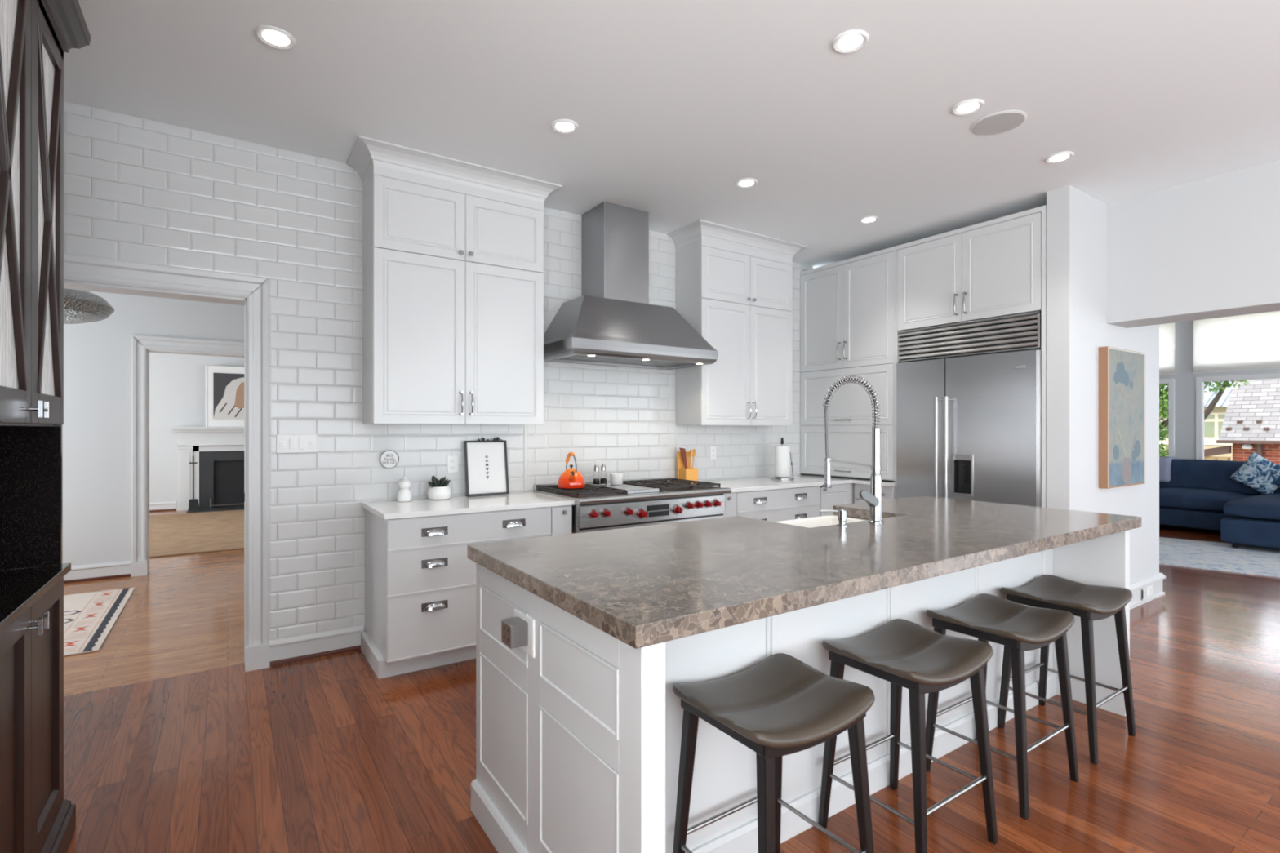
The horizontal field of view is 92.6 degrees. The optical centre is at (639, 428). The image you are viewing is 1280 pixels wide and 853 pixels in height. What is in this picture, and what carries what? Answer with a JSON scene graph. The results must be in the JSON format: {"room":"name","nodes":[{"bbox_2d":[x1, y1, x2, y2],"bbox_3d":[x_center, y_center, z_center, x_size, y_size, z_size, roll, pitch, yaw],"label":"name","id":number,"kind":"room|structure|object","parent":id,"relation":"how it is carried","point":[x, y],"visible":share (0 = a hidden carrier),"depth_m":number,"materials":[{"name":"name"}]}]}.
{"room":"kitchen","nodes":[
{"label":"kitchen","id":0,"kind":"room"},
{"bbox_2d":[62,290,244,566],"bbox_3d":[-4.739,-0.135,5.778,4.800,3.010,0.120,0,0,-34],"label":"wall","id":1,"kind":"structure","parent":0,"point":[97,426],"depth_m":5.61,"materials":[{"name":"grey paint"}]},
{"bbox_2d":[63,560,131,583],"bbox_3d":[-5.668,1.298,5.062,2.258,0.143,0.028,0,0,-34],"label":"baseboard","id":2,"kind":"structure","parent":1,"relation":"attached to","point":[89,572],"depth_m":5.56,"materials":[{"name":"white paint"}]},
{"bbox_2d":[130,334,244,577],"bbox_3d":[-4.164,0.247,6.151,1.454,2.246,0.185,0,0,-34],"label":"trim","id":3,"kind":"structure","parent":1,"relation":"attached to","point":[140,565],"depth_m":5.74,"materials":[{"name":"white paint"}]},
{"bbox_2d":[149,352,244,502],"bbox_3d":[-6.171,-0.135,8.262,6.200,3.010,5.600,0,0,-34],"label":"wall","id":4,"kind":"structure","parent":0,"point":[177,382],"depth_m":10.30,"materials":[{"name":"grey paint"}]},
{"bbox_2d":[149,501,176,511],"bbox_3d":[-8.980,1.298,9.548,2.780,0.143,0.028,0,0,-34],"label":"baseboard","id":5,"kind":"structure","parent":4,"relation":"attached to","point":[162,506],"depth_m":10.22,"materials":[{"name":"white paint"}]},
{"bbox_2d":[63,101,813,640],"bbox_3d":[-0.866,-0.135,4.506,6.200,3.010,0.158,0,0,-34],"label":"wall","id":6,"kind":"structure","parent":0,"point":[136,189],"depth_m":3.70,"materials":[{"name":"white tile"}]},
{"bbox_2d":[63,253,269,671],"bbox_3d":[-2.711,0.249,3.252,1.263,2.241,0.215,0,0,-34],"label":"trim","id":7,"kind":"structure","parent":6,"relation":"attached to","point":[82,273],"depth_m":3.48,"materials":[{"name":"white paint"}]},
{"bbox_2d":[276,434,317,453],"bbox_3d":[-2.028,0.088,3.622,0.207,0.108,0.018,0,0,-34],"label":"switch plate","id":8,"kind":"object","parent":6,"relation":"attached to","point":[294,443],"visible":1,"depth_m":3.62,"materials":[{"name":"white plastic"}]},
{"bbox_2d":[280,440,285,448],"bbox_3d":[-2.087,0.095,3.576,0.032,0.046,0.007,0,0,-34],"label":"switch","id":9,"kind":"object","parent":8,"relation":"attached to","point":[282,443],"depth_m":3.57,"materials":[{"name":"white plastic"}]},
{"bbox_2d":[289,438,295,448],"bbox_3d":[-2.046,0.088,3.604,0.030,0.064,0.005,0,0,-34],"label":"switch","id":10,"kind":"object","parent":8,"relation":"attached to","point":[292,441],"depth_m":3.60,"materials":[{"name":"white plastic"}]},
{"bbox_2d":[299,438,305,448],"bbox_3d":[-2.005,0.088,3.632,0.030,0.064,0.005,0,0,-34],"label":"switch","id":11,"kind":"object","parent":8,"relation":"attached to","point":[302,441],"depth_m":3.63,"materials":[{"name":"white plastic"}]},
{"bbox_2d":[308,440,314,448],"bbox_3d":[-1.964,0.095,3.659,0.032,0.046,0.007,0,0,-34],"label":"switch","id":12,"kind":"object","parent":8,"relation":"attached to","point":[311,443],"depth_m":3.66,"materials":[{"name":"white plastic"}]},
{"bbox_2d":[268,625,364,666],"bbox_3d":[-1.938,1.298,3.682,0.509,0.143,0.028,0,0,-34],"label":"baseboard","id":13,"kind":"structure","parent":6,"relation":"attached to","point":[306,646],"depth_m":3.67,"materials":[{"name":"white paint"}]},
{"bbox_2d":[379,450,399,468],"bbox_3d":[-1.599,0.194,3.906,0.116,0.116,0.015,0,0,-34],"label":"round plaque","id":14,"kind":"object","parent":6,"relation":"attached to","point":[388,459],"visible":1,"depth_m":3.90,"materials":[{"name":"white ceramic"}]},
{"bbox_2d":[447,455,457,472],"bbox_3d":[-1.266,0.238,4.135,0.072,0.116,0.009,0,0,-34],"label":"wall outlet","id":15,"kind":"object","parent":6,"relation":"attached to","point":[452,460],"visible":1,"depth_m":4.13,"materials":[{"name":"white plastic"}]},
{"bbox_2d":[449,458,455,469],"bbox_3d":[-1.265,0.238,4.132,0.034,0.072,0.003,0,0,-34],"label":"socket","id":16,"kind":"object","parent":15,"relation":"attached to","point":[452,461],"depth_m":4.13,"materials":[{"name":"white plastic"}]},
{"bbox_2d":[346,135,562,424],"bbox_3d":[-1.166,-0.835,3.946,1.260,1.609,0.432,0,0,-34],"label":"upper cabinet","id":17,"kind":"object","parent":6,"relation":"attached to","point":[453,249],"visible":1,"depth_m":3.80,"materials":[{"name":"white paint"}]},
{"bbox_2d":[524,424,527,491],"bbox_3d":[-0.831,-0.595,4.434,0.022,2.090,0.014,0,0,-34],"label":"trim","id":18,"kind":"structure","parent":6,"relation":"attached to","point":[525,425],"depth_m":4.43,"materials":[{"name":"white tile"}]},
{"bbox_2d":[543,201,717,369],"bbox_3d":[-0.086,-1.066,4.578,1.250,1.144,0.588,0,0,-34],"label":"range hood","id":19,"kind":"object","parent":6,"relation":"attached to","point":[613,322],"visible":0.95,"depth_m":4.47,"materials":[{"name":"metal"}]},
{"bbox_2d":[709,446,715,459],"bbox_3d":[0.648,0.213,5.425,0.072,0.116,0.009,0,0,-34],"label":"wall outlet","id":20,"kind":"object","parent":6,"relation":"attached to","point":[712,449],"visible":1,"depth_m":5.42,"materials":[{"name":"white plastic"}]},
{"bbox_2d":[711,448,715,457],"bbox_3d":[0.649,0.213,5.422,0.034,0.072,0.003,0,0,-34],"label":"socket","id":21,"kind":"object","parent":20,"relation":"attached to","point":[713,450],"depth_m":5.42,"materials":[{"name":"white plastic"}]},
{"bbox_2d":[666,219,807,425],"bbox_3d":[0.864,-0.835,5.314,1.241,1.609,0.432,0,0,-34],"label":"upper cabinet","id":22,"kind":"object","parent":6,"relation":"attached to","point":[734,286],"visible":1,"depth_m":5.14,"materials":[{"name":"white paint"}]},
{"bbox_2d":[63,0,1279,268],"bbox_3d":[1.387,-1.690,1.538,6.620,0.100,7.600,0,0,-34],"label":"ceiling","id":23,"kind":"structure","parent":0,"point":[673,104],"depth_m":2.96,"materials":[{"name":"white paint"}]},
{"bbox_2d":[254,25,296,48],"bbox_3d":[-1.523,-1.634,2.560,0.148,0.010,0.148,0,0,-34],"label":"recessed light","id":24,"kind":"object","parent":23,"relation":"in","point":[274,37],"visible":1,"depth_m":2.55,"materials":[{"name":"white plastic"}]},
{"bbox_2d":[551,119,578,133],"bbox_3d":[-0.406,-1.634,3.310,0.148,0.010,0.148,0,0,-34],"label":"recessed light","id":25,"kind":"object","parent":23,"relation":"in","point":[563,126],"visible":1,"depth_m":3.30,"materials":[{"name":"white plastic"}]},
{"bbox_2d":[735,177,757,187],"bbox_3d":[0.708,-1.634,4.074,0.148,0.010,0.148,0,0,-34],"label":"recessed light","id":26,"kind":"object","parent":23,"relation":"in","point":[746,182],"visible":1,"depth_m":4.07,"materials":[{"name":"white plastic"}]},
{"bbox_2d":[831,29,869,53],"bbox_3d":[0.889,-1.634,2.587,0.148,0.010,0.148,0,0,-34],"label":"recessed light","id":27,"kind":"object","parent":23,"relation":"in","point":[851,41],"visible":1,"depth_m":2.58,"materials":[{"name":"white plastic"}]},
{"bbox_2d":[858,216,879,223],"bbox_3d":[1.790,-1.634,4.788,0.148,0.010,0.148,0,0,-34],"label":"recessed light","id":28,"kind":"object","parent":23,"relation":"in","point":[867,220],"visible":1,"depth_m":4.79,"materials":[{"name":"white plastic"}]},
{"bbox_2d":[951,98,984,115],"bbox_3d":[1.669,-1.634,3.113,0.148,0.010,0.148,0,0,-34],"label":"recessed light","id":29,"kind":"object","parent":23,"relation":"in","point":[969,106],"visible":1,"depth_m":3.11,"materials":[{"name":"white plastic"}]},
{"bbox_2d":[971,110,1026,135],"bbox_3d":[1.921,-1.635,3.278,0.260,0.007,0.260,0,0,-34],"label":"ceiling speaker","id":30,"kind":"object","parent":23,"relation":"attached to","point":[1005,121],"visible":1,"depth_m":3.26,"materials":[{"name":"white plastic"}]},
{"bbox_2d":[1044,151,1074,163],"bbox_3d":[2.527,-1.634,3.690,0.148,0.010,0.148,0,0,-34],"label":"recessed light","id":31,"kind":"object","parent":23,"relation":"in","point":[1060,157],"visible":1,"depth_m":3.68,"materials":[{"name":"white plastic"}]},
{"bbox_2d":[63,510,1279,852],"bbox_3d":[0.952,1.400,6.370,15.900,0.060,16.700,0,0,-34],"label":"floor","id":32,"kind":"structure","parent":0,"point":[323,754],"depth_m":2.61,"materials":[{"name":"brown wood"}]},
{"bbox_2d":[0,0,91,852],"bbox_3d":[-1.556,0.003,0.979,0.695,2.735,2.323,0,0,-34],"label":"hutch","id":33,"kind":"object","parent":32,"relation":"on","point":[35,35],"visible":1,"depth_m":1.78,"materials":[{"name":"brown wood"}]},
{"bbox_2d":[0,563,71,633],"bbox_3d":[-1.573,0.465,0.966,0.652,0.025,2.220,0,0,-34],"label":"countertop","id":34,"kind":"structure","parent":33,"relation":"on","point":[20,588],"depth_m":1.76,"materials":[{"name":"black stone"}]},
{"bbox_2d":[63,587,134,656],"bbox_3d":[-4.644,1.364,3.975,1.942,0.010,1.804,0,0,-34],"label":"area rug","id":35,"kind":"object","parent":32,"relation":"on","point":[89,618],"visible":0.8,"depth_m":4.41,"materials":[{"name":"beige fabric"}]},
{"bbox_2d":[149,509,244,557],"bbox_3d":[-6.157,1.363,8.241,5.800,0.013,3.950,0,0,-34],"label":"carpet","id":36,"kind":"object","parent":32,"relation":"on","point":[189,533],"visible":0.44,"depth_m":8.00,"materials":[{"name":"beige carpet"}]},
{"bbox_2d":[168,426,244,513],"bbox_3d":[-6.617,0.670,10.801,2.700,1.400,0.590,0,0,-34],"label":"fireplace","id":37,"kind":"object","parent":32,"relation":"on","point":[218,452],"visible":0.34,"depth_m":10.51,"materials":[{"name":"white paint"}]},
{"bbox_2d":[188,455,199,510],"bbox_3d":[-7.428,0.899,10.197,0.150,0.899,0.094,0,0,-34],"label":"shovel","id":38,"kind":"object","parent":37,"relation":"on","point":[193,504],"visible":1,"depth_m":10.20,"materials":[{"name":"black metal"}]},
{"bbox_2d":[168,426,244,432],"bbox_3d":[-6.706,0.015,10.934,2.700,0.090,0.270,0,0,-34],"label":"mantel shelf","id":39,"kind":"object","parent":37,"relation":"attached to","point":[175,429],"depth_m":10.40,"materials":[{"name":"white paint"}]},
{"bbox_2d":[205,365,244,426],"bbox_3d":[-6.908,-0.556,10.732,1.160,1.048,0.040,0,0,-34],"label":"framed photograph","id":40,"kind":"object","parent":37,"relation":"on","point":[224,385],"visible":0.44,"depth_m":10.54,"materials":[{"name":"white paper"}]},
{"bbox_2d":[360,505,572,679],"bbox_3d":[-1.081,0.928,3.858,1.149,0.884,0.669,0,0,-34],"label":"base cabinet","id":41,"kind":"object","parent":32,"relation":"on","point":[420,578],"visible":0.66,"depth_m":3.47,"materials":[{"name":"white paint"}]},
{"bbox_2d":[361,491,574,519],"bbox_3d":[-1.076,0.471,3.865,1.148,0.030,0.664,0,0,-34],"label":"countertop","id":42,"kind":"structure","parent":41,"relation":"on","point":[423,507],"depth_m":3.72,"materials":[{"name":"white stone"}]},
{"bbox_2d":[396,475,411,502],"bbox_3d":[-1.485,0.377,3.859,0.088,0.158,0.088,0,0,-34],"label":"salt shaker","id":43,"kind":"object","parent":42,"relation":"on","point":[404,495],"visible":1,"depth_m":3.83,"materials":[{"name":"white ceramic"}]},
{"bbox_2d":[426,475,451,499],"bbox_3d":[-1.304,0.379,3.981,0.152,0.154,0.151,0,0,-34],"label":"potted succulent","id":44,"kind":"object","parent":42,"relation":"on","point":[438,489],"visible":1,"depth_m":3.93,"materials":[{"name":"white ceramic"}]},
{"bbox_2d":[426,485,451,499],"bbox_3d":[-1.305,0.414,3.981,0.150,0.083,0.150,0,0,-34],"label":"pot","id":45,"kind":"object","parent":42,"relation":"on","point":[434,492],"depth_m":3.92,"materials":[{"name":"white ceramic"}]},
{"bbox_2d":[463,436,509,496],"bbox_3d":[-1.055,0.255,4.213,0.295,0.399,0.078,0,0,-34],"label":"framed print","id":46,"kind":"object","parent":42,"relation":"on","point":[486,462],"visible":1,"depth_m":4.21,"materials":[{"name":"black"}]},
{"bbox_2d":[533,476,731,533],"bbox_3d":[-0.048,0.887,4.498,1.276,0.965,0.747,0,0,-34],"label":"gas range","id":47,"kind":"object","parent":32,"relation":"on","point":[640,502],"visible":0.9,"depth_m":4.23,"materials":[{"name":"metal"}]},
{"bbox_2d":[557,452,585,488],"bbox_3d":[-0.476,0.285,4.259,0.201,0.252,0.196,0,0,38],"label":"tea kettle","id":48,"kind":"object","parent":47,"relation":"on","point":[571,478],"visible":1,"depth_m":4.20,"materials":[{"name":"orange metal"}]},
{"bbox_2d":[592,464,599,484],"bbox_3d":[-0.327,0.343,4.585,0.052,0.153,0.052,0,0,-34],"label":"mill","id":49,"kind":"object","parent":47,"relation":"on","point":[596,477],"visible":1,"depth_m":4.57,"materials":[{"name":"clear glass"}]},
{"bbox_2d":[600,464,606,484],"bbox_3d":[-0.277,0.343,4.619,0.052,0.153,0.052,0,0,-34],"label":"mill","id":50,"kind":"object","parent":47,"relation":"on","point":[603,479],"visible":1,"depth_m":4.60,"materials":[{"name":"clear glass"}]},
{"bbox_2d":[609,473,622,484],"bbox_3d":[-0.177,0.379,4.620,0.100,0.082,0.100,0,0,-34],"label":"cup","id":51,"kind":"object","parent":47,"relation":"on","point":[615,478],"visible":1,"depth_m":4.58,"materials":[{"name":"white ceramic"}]},
{"bbox_2d":[724,485,820,521],"bbox_3d":[0.919,0.928,5.206,1.120,0.884,0.669,0,0,-34],"label":"base cabinet","id":52,"kind":"object","parent":32,"relation":"on","point":[797,503],"visible":0.32,"depth_m":4.97,"materials":[{"name":"white paint"}]},
{"bbox_2d":[672,653,875,852],"bbox_3d":[0.369,1.046,1.710,0.462,0.649,0.390,0,0,-34],"label":"bar stool","id":53,"kind":"object","parent":32,"relation":"on","point":[780,705],"visible":1,"depth_m":1.68,"materials":[{"name":"brown leather"}]},
{"bbox_2d":[471,518,1129,852],"bbox_3d":[0.870,0.918,2.542,2.916,0.903,1.087,0,0,-34],"label":"kitchen island","id":54,"kind":"object","parent":32,"relation":"on","point":[579,727],"visible":0.61,"depth_m":1.91,"materials":[{"name":"white paint"}]},
{"bbox_2d":[466,495,1141,648],"bbox_3d":[0.881,0.443,2.559,2.888,0.049,1.100,0,0,-34],"label":"island countertop","id":55,"kind":"structure","parent":54,"relation":"on","point":[642,586],"depth_m":2.00,"materials":[{"name":"brown stone"}]},
{"bbox_2d":[774,515,868,528],"bbox_3d":[0.888,0.588,2.957,0.748,0.235,0.478,0,0,-34],"label":"farmhouse sink","id":56,"kind":"object","parent":55,"relation":"in","point":[822,521],"visible":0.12,"depth_m":3.23,"materials":[{"name":"white ceramic"}]},
{"bbox_2d":[819,509,848,526],"bbox_3d":[0.840,0.383,2.652,0.119,0.070,0.047,0,0,11],"label":"soap dispenser","id":57,"kind":"object","parent":55,"relation":"on","point":[842,513],"visible":1,"depth_m":2.63,"materials":[{"name":"silver metal"}]},
{"bbox_2d":[820,375,884,523],"bbox_3d":[0.933,0.085,2.819,0.174,0.666,0.339,0,0,-34],"label":"kitchen faucet","id":58,"kind":"object","parent":55,"relation":"on","point":[873,499],"visible":1,"depth_m":2.73,"materials":[{"name":"grey metal"}]},
{"bbox_2d":[819,483,853,515],"bbox_3d":[1.819,0.928,5.815,1.044,0.884,0.665,0,0,-34],"label":"base cabinet","id":59,"kind":"object","parent":32,"relation":"on","point":[839,494],"visible":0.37,"depth_m":5.38,"materials":[{"name":"white paint"}]},
{"bbox_2d":[690,475,895,493],"bbox_3d":[1.454,0.471,5.343,2.176,0.030,1.040,0,0,-34],"label":"countertop","id":60,"kind":"structure","parent":59,"relation":"on","point":[740,485],"depth_m":5.23,"materials":[{"name":"white stone"}]},
{"bbox_2d":[676,451,697,483],"bbox_3d":[0.399,0.325,5.143,0.140,0.262,0.113,0,0,-34],"label":"utensil holder","id":61,"kind":"object","parent":60,"relation":"on","point":[688,473],"visible":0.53,"depth_m":5.13,"materials":[{"name":"orange wood"}]},
{"bbox_2d":[679,447,687,468],"bbox_3d":[0.364,0.256,5.127,0.084,0.200,0.006,0,0,-34],"label":"wooden spatula","id":62,"kind":"object","parent":61,"relation":"in","point":[682,451],"visible":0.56,"depth_m":5.13,"materials":[{"name":"brown wood"}]},
{"bbox_2d":[688,448,693,468],"bbox_3d":[0.430,0.258,5.150,0.031,0.176,0.031,0,0,-34],"label":"wooden spoon","id":63,"kind":"object","parent":61,"relation":"in","point":[691,452],"visible":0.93,"depth_m":5.14,"materials":[{"name":"orange wood"}]},
{"bbox_2d":[692,448,696,468],"bbox_3d":[0.455,0.258,5.166,0.038,0.176,0.031,0,0,-34],"label":"wooden spoon","id":64,"kind":"object","parent":61,"relation":"in","point":[694,450],"visible":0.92,"depth_m":5.16,"materials":[{"name":"orange wood"}]},
{"bbox_2d":[770,437,794,479],"bbox_3d":[1.289,0.267,5.548,0.214,0.378,0.214,0,0,-34],"label":"paper towel holder","id":65,"kind":"object","parent":60,"relation":"on","point":[782,453],"visible":1,"depth_m":5.49,"materials":[{"name":"white paper"}]},
{"bbox_2d":[800,246,895,482],"bbox_3d":[2.102,-0.548,5.778,0.635,2.004,1.042,0,0,-34],"label":"pantry cabinet","id":66,"kind":"object","parent":60,"relation":"on","point":[847,307],"visible":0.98,"depth_m":5.60,"materials":[{"name":"white paint"}]},
{"bbox_2d":[853,483,895,503],"bbox_3d":[2.273,0.928,5.514,0.627,0.884,0.405,0,0,-34],"label":"base cabinet","id":67,"kind":"object","parent":32,"relation":"on","point":[887,492],"visible":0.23,"depth_m":5.38,"materials":[{"name":"white paint"}]},
{"bbox_2d":[817,618,998,852],"bbox_3d":[0.900,1.046,2.068,0.462,0.649,0.390,0,0,-34],"label":"bar stool","id":68,"kind":"object","parent":32,"relation":"on","point":[921,660],"visible":0.98,"depth_m":2.02,"materials":[{"name":"brown leather"}]},
{"bbox_2d":[896,311,1041,506],"bbox_3d":[2.689,0.274,4.858,0.670,2.192,1.092,0,0,-34],"label":"refrigerator","id":69,"kind":"object","parent":32,"relation":"on","point":[969,393],"visible":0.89,"depth_m":4.64,"materials":[{"name":"metal"}]},
{"bbox_2d":[895,204,1046,507],"bbox_3d":[2.715,-0.090,4.869,0.635,2.920,1.149,0,0,-34],"label":"tall cabinet","id":70,"kind":"object","parent":32,"relation":"on","point":[995,268],"visible":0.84,"depth_m":4.63,"materials":[{"name":"white paint"}]},
{"bbox_2d":[925,593,1079,819],"bbox_3d":[1.423,1.046,2.423,0.462,0.649,0.390,0,0,-34],"label":"bar stool","id":71,"kind":"object","parent":32,"relation":"on","point":[986,617],"visible":0.98,"depth_m":2.38,"materials":[{"name":"brown leather"}]},
{"bbox_2d":[997,574,1136,764],"bbox_3d":[1.929,1.046,2.774,0.462,0.649,0.390,0,0,-34],"label":"bar stool","id":72,"kind":"object","parent":32,"relation":"on","point":[1089,602],"visible":0.98,"depth_m":2.73,"materials":[{"name":"brown leather"}]},
{"bbox_2d":[1159,458,1279,548],"bbox_3d":[7.470,0.900,7.989,2.400,0.940,4.100,0,0,-34],"label":"sectional sofa","id":73,"kind":"object","parent":32,"relation":"on","point":[1199,494],"visible":0.35,"depth_m":7.99,"materials":[{"name":"blue fabric"}]},
{"bbox_2d":[1159,457,1177,482],"bbox_3d":[7.673,0.593,8.959,0.500,0.355,0.240,0,0,-34],"label":"throw blanket","id":74,"kind":"object","parent":73,"relation":"on","point":[1165,463],"visible":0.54,"depth_m":8.77,"materials":[{"name":"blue fabric"}]},
{"bbox_2d":[1159,487,1252,512],"bbox_3d":[7.561,0.945,8.392,0.980,0.250,1.175,0,0,-34],"label":"seat cushion","id":75,"kind":"object","parent":73,"relation":"on","point":[1182,500],"depth_m":8.10,"materials":[{"name":"blue fabric"}]},
{"bbox_2d":[1159,458,1261,495],"bbox_3d":[7.889,0.660,8.603,0.300,0.460,1.350,0,0,-34],"label":"cushion","id":76,"kind":"object","parent":73,"relation":"on","point":[1208,474],"depth_m":8.45,"materials":[{"name":"blue fabric"}]},
{"bbox_2d":[1223,493,1279,519],"bbox_3d":[7.971,0.892,6.916,1.950,0.245,1.660,0,0,-34],"label":"cushion","id":77,"kind":"object","parent":73,"relation":"on","point":[1260,506],"depth_m":6.92,"materials":[{"name":"blue fabric"}]},
{"bbox_2d":[1229,452,1279,493],"bbox_3d":[7.970,0.590,7.856,0.196,0.593,0.601,0,0,-42],"label":"throw pillow","id":78,"kind":"object","parent":73,"relation":"on","point":[1257,473],"visible":0.98,"depth_m":7.83,"materials":[{"name":"blue fabric"}]},
{"bbox_2d":[1273,487,1279,493],"bbox_3d":[8.691,0.660,7.413,0.300,0.460,1.480,0,0,-34],"label":"cushion","id":79,"kind":"object","parent":73,"relation":"on","point":[1277,491],"depth_m":7.89,"materials":[{"name":"blue fabric"}]},
{"bbox_2d":[1275,475,1279,486],"bbox_3d":[8.136,0.610,7.485,0.202,0.572,0.582,0,0,-37],"label":"throw pillow","id":80,"kind":"object","parent":73,"relation":"on","point":[1277,481],"visible":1,"depth_m":7.68,"materials":[{"name":"blue fabric"}]},
{"bbox_2d":[1159,537,1279,577],"bbox_3d":[6.436,1.363,6.457,4.600,0.011,1.950,0,0,42],"label":"area rug","id":81,"kind":"object","parent":32,"relation":"on","point":[1208,555],"visible":0.44,"depth_m":6.48,"materials":[{"name":"white carpet"}]},
{"bbox_2d":[1046,185,1159,583],"bbox_3d":[3.557,-0.230,4.653,1.700,3.200,0.140,0,0,-34],"label":"wall","id":82,"kind":"structure","parent":0,"point":[1077,325],"depth_m":4.24,"materials":[{"name":"grey paint"}]},
{"bbox_2d":[1098,346,1145,488],"bbox_3d":[3.600,-0.081,4.563,0.722,1.009,0.055,0,0,-34],"label":"painting","id":83,"kind":"object","parent":82,"relation":"attached to","point":[1122,372],"visible":1,"depth_m":4.49,"materials":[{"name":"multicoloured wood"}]},
{"bbox_2d":[1129,572,1165,609],"bbox_3d":[2.746,1.281,5.931,1.684,0.178,3.234,0,0,-34],"label":"baseboard","id":84,"kind":"structure","parent":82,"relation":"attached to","point":[1156,580],"depth_m":4.84,"materials":[{"name":"white paint"}]},
{"bbox_2d":[1140,588,1142,599],"bbox_3d":[3.937,1.298,4.800,0.035,0.087,0.009,0,0,-34],"label":"floor vent","id":85,"kind":"object","parent":84,"relation":"attached to","point":[1141,589],"visible":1,"depth_m":4.79,"materials":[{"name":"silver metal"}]},
{"bbox_2d":[1146,585,1153,596],"bbox_3d":[4.081,1.295,4.895,0.120,0.074,0.011,0,0,-34],"label":"baseboard outlet","id":86,"kind":"object","parent":84,"relation":"attached to","point":[1150,588],"visible":1,"depth_m":4.88,"materials":[{"name":"white plastic"}]},
{"bbox_2d":[1106,160,1279,328],"bbox_3d":[4.986,-1.300,2.456,0.374,1.060,5.100,0,0,-34],"label":"wall header","id":87,"kind":"structure","parent":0,"point":[1208,248],"depth_m":4.06,"materials":[{"name":"grey paint"}]},
{"bbox_2d":[1159,320,1279,459],"bbox_3d":[9.299,-0.230,7.835,0.180,3.200,9.800,0,0,-34],"label":"window frame","id":88,"kind":"structure","parent":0,"point":[1184,378],"depth_m":9.24,"materials":[{"name":"grey paint"}]},
{"bbox_2d":[1159,378,1174,457],"bbox_3d":[7.865,-0.010,9.877,0.115,1.520,1.210,0,0,-34],"label":"window","id":89,"kind":"structure","parent":88,"relation":"attached to","point":[1166,386],"depth_m":9.47,"materials":[{"name":"white"}]},
{"bbox_2d":[1159,322,1174,375],"bbox_3d":[7.806,-1.307,9.817,0.060,0.964,1.205,0,0,-34],"label":"roller shade","id":90,"kind":"object","parent":88,"relation":"attached to","point":[1166,331],"visible":0.13,"depth_m":9.38,"materials":[{"name":"fabric"}]},
{"bbox_2d":[1193,311,1279,373],"bbox_3d":[8.818,-1.307,8.316,0.060,0.964,1.975,0,0,-34],"label":"roller shade","id":91,"kind":"object","parent":88,"relation":"attached to","point":[1248,342],"visible":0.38,"depth_m":8.72,"materials":[{"name":"fabric"}]},
{"bbox_2d":[1195,373,1279,464],"bbox_3d":[8.899,-0.010,8.343,0.115,1.520,1.990,0,0,-34],"label":"window","id":92,"kind":"structure","parent":88,"relation":"attached to","point":[1237,416],"depth_m":8.80,"materials":[{"name":"white"}]},
{"bbox_3d":[-5.277,-1.690,6.935,6.200,0.100,8.800,0,0,-34],"label":"ceiling","id":93,"kind":"structure","parent":0,"visible":0},
{"bbox_2d":[63,288,115,324],"bbox_3d":[-4.187,-1.194,4.172,0.920,0.892,0.920,0,0,-34],"label":"pendant lamp","id":94,"kind":"object","parent":93,"relation":"hanging from","point":[80,306],"visible":0.27,"depth_m":4.19,"materials":[{"name":"silver metal"}]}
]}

